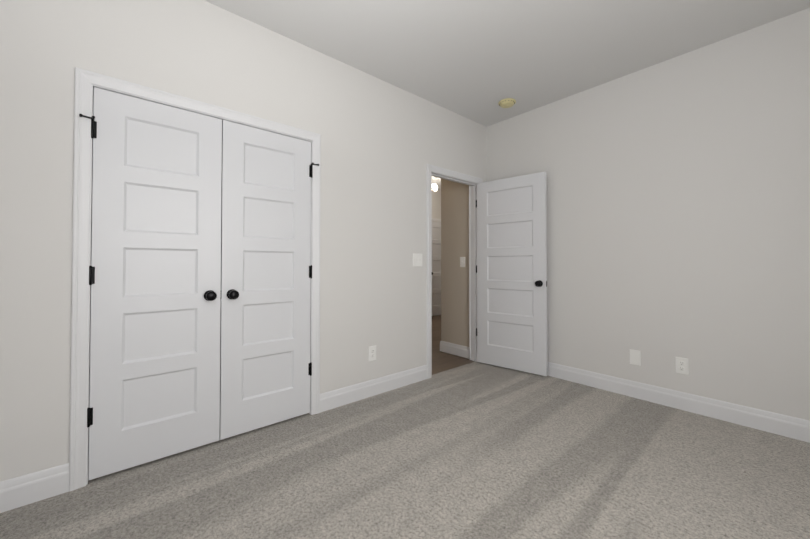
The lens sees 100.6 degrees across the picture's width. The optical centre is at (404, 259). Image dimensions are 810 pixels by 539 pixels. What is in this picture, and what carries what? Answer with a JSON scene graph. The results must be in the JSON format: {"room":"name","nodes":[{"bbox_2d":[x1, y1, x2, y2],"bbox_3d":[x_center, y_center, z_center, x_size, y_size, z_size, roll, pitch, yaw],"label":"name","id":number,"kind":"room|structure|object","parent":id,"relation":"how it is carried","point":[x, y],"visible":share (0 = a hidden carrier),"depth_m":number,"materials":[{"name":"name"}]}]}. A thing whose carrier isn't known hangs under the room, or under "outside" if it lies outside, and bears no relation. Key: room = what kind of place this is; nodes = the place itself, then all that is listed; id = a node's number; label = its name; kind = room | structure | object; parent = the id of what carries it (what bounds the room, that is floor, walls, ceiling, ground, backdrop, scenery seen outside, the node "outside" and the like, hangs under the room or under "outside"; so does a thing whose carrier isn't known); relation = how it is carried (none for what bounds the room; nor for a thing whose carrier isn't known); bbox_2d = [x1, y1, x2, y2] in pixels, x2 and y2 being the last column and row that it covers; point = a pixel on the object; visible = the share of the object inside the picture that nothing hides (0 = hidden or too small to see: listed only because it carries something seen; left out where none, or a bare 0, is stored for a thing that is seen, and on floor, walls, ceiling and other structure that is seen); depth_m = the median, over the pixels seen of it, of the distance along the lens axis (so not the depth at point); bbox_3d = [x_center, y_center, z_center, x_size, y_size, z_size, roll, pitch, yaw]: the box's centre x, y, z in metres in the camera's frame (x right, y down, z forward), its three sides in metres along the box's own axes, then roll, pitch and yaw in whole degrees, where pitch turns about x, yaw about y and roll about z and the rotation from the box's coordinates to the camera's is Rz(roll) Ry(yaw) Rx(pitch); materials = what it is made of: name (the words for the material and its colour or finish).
{"room":"empty bedroom","nodes":[
{"label":"empty bedroom","id":0,"kind":"room"},
{"bbox_2d":[0,0,486,481],"bbox_3d":[-0.534,-0.215,2.756,3.877,2.760,0.115,1,-1,-41],"label":"wall","id":1,"kind":"structure","parent":0,"point":[383,143],"depth_m":2.10,"materials":[{"name":"white paint"}]},
{"bbox_2d":[79,87,221,479],"bbox_3d":[-1.403,0.120,1.904,0.654,2.032,0.102,1,-1,-41],"label":"closet door","id":2,"kind":"structure","parent":1,"relation":"in","point":[155,275],"depth_m":1.91,"materials":[{"name":"white wood"}]},
{"bbox_2d":[219,120,318,439],"bbox_3d":[-0.907,0.127,2.334,0.654,2.032,0.102,1,-1,-41],"label":"closet door","id":3,"kind":"structure","parent":1,"relation":"in","point":[265,362],"depth_m":2.31,"materials":[{"name":"white wood"}]},
{"bbox_2d":[69,67,482,491],"bbox_3d":[-0.427,0.106,2.844,3.396,2.119,0.152,1,-1,-41],"label":"door frame","id":4,"kind":"structure","parent":1,"relation":"attached to","point":[85,80],"depth_m":1.78,"materials":[{"name":"white wood"}]},
{"bbox_2d":[477,172,547,375],"bbox_3d":[1.114,0.145,3.602,0.782,2.032,0.169,-1,-1,41],"label":"entry door","id":5,"kind":"structure","parent":4,"relation":"attached to","point":[511,272],"depth_m":3.56,"materials":[{"name":"white wood"}]},
{"bbox_2d":[369,345,375,360],"bbox_3d":[-0.278,0.806,2.880,0.078,0.124,0.009,1,-1,-41],"label":"outlet","id":6,"kind":"object","parent":1,"relation":"attached to","point":[372,353],"visible":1,"depth_m":2.88,"materials":[{"name":"white plastic"}]},
{"bbox_2d":[320,365,427,412],"bbox_3d":[-0.216,1.100,2.925,1.148,0.135,0.015,1,-1,-41],"label":"baseboard","id":7,"kind":"structure","parent":1,"relation":"attached to","point":[336,398],"depth_m":2.85,"materials":[{"name":"white wood"}]},
{"bbox_2d":[413,253,421,265],"bbox_3d":[0.129,0.006,3.235,0.124,0.124,0.023,1,-1,-41],"label":"light switch","id":8,"kind":"object","parent":1,"relation":"attached to","point":[417,259],"visible":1,"depth_m":3.23,"materials":[{"name":"white plastic"}]},
{"bbox_2d":[0,362,809,538],"bbox_3d":[0.404,1.175,1.741,3.992,0.050,4.215,1,-1,-41],"label":"floor carpet","id":9,"kind":"object","parent":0,"point":[476,450],"visible":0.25,"depth_m":1.77,"materials":[{"name":"grey carpet"}]},
{"bbox_2d":[431,190,440,315],"bbox_3d":[-0.387,-0.161,6.521,4.630,2.760,0.115,1,-1,-41],"label":"wall","id":10,"kind":"structure","parent":0,"point":[436,204],"depth_m":7.38,"materials":[{"name":"white paint"}]},
{"bbox_2d":[432,222,440,315],"bbox_3d":[0.796,0.204,7.394,0.755,2.032,0.102,1,-1,-41],"label":"hall door","id":11,"kind":"structure","parent":10,"relation":"in","point":[436,268],"depth_m":7.33,"materials":[{"name":"white wood"}]},
{"bbox_2d":[441,179,468,346],"bbox_3d":[1.755,-0.181,5.148,2.960,2.760,0.505,1,-1,-41],"label":"wall","id":12,"kind":"structure","parent":0,"point":[454,274],"depth_m":4.17,"materials":[{"name":"beige paint"}]},
{"bbox_2d":[441,341,468,358],"bbox_3d":[0.624,1.118,4.163,0.015,0.135,0.485,1,-1,-41],"label":"baseboard","id":13,"kind":"structure","parent":12,"relation":"attached to","point":[455,349],"depth_m":4.15,"materials":[{"name":"white wood"}]},
{"bbox_2d":[460,257,464,266],"bbox_3d":[0.695,0.034,4.090,0.023,0.124,0.078,1,-1,-41],"label":"light switch","id":14,"kind":"object","parent":12,"relation":"attached to","point":[462,261],"visible":1,"depth_m":4.09,"materials":[{"name":"white plastic"}]},
{"bbox_2d":[205,0,809,190],"bbox_3d":[0.800,-1.610,3.491,6.830,0.050,6.280,1,-1,-41],"label":"ceiling","id":15,"kind":"structure","parent":0,"point":[477,61],"depth_m":2.42,"materials":[{"name":"white paint"}]},
{"bbox_2d":[431,176,437,191],"bbox_3d":[0.452,-1.399,6.181,0.339,0.295,0.325,1,-1,-41],"label":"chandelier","id":16,"kind":"object","parent":15,"relation":"hanging from","point":[434,187],"visible":0.4,"depth_m":6.07,"materials":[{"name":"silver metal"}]},
{"bbox_2d":[498,98,515,107],"bbox_3d":[1.031,-1.565,3.393,0.170,0.042,0.170,1,-1,-41],"label":"smoke detector","id":17,"kind":"object","parent":15,"relation":"attached to","point":[507,103],"visible":1,"depth_m":3.35,"materials":[{"name":"beige plastic"}]},
{"bbox_2d":[486,8,809,420],"bbox_3d":[2.093,-0.215,2.772,0.115,2.760,3.530,1,-1,-41],"label":"wall","id":18,"kind":"structure","parent":0,"point":[678,204],"depth_m":2.58,"materials":[{"name":"white paint"}]},
{"bbox_2d":[630,349,640,365],"bbox_3d":[1.942,0.829,2.838,0.007,0.124,0.078,1,-1,-41],"label":"outlet","id":19,"kind":"object","parent":18,"relation":"attached to","point":[635,357],"visible":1,"depth_m":2.83,"materials":[{"name":"white plastic"}]},
{"bbox_2d":[548,362,809,442],"bbox_3d":[2.024,1.097,2.713,0.042,0.135,3.270,1,-1,-41],"label":"baseboard","id":20,"kind":"structure","parent":18,"relation":"attached to","point":[779,424],"depth_m":2.54,"materials":[{"name":"white wood"}]},
{"bbox_2d":[675,357,688,374],"bbox_3d":[2.144,0.826,2.603,0.009,0.124,0.078,1,-1,-41],"label":"outlet","id":21,"kind":"object","parent":18,"relation":"attached to","point":[681,365],"visible":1,"depth_m":2.60,"materials":[{"name":"white plastic"}]},
{"label":"outside","id":22,"kind":"structure","parent":0,"visible":0},
{"bbox_2d":[432,315,474,374],"bbox_3d":[0.538,1.230,5.433,4.400,0.046,2.710,1,-1,-41],"label":"floor","id":23,"kind":"structure","parent":22,"point":[442,361],"depth_m":4.06,"materials":[{"name":"brown wood"}]}
]}

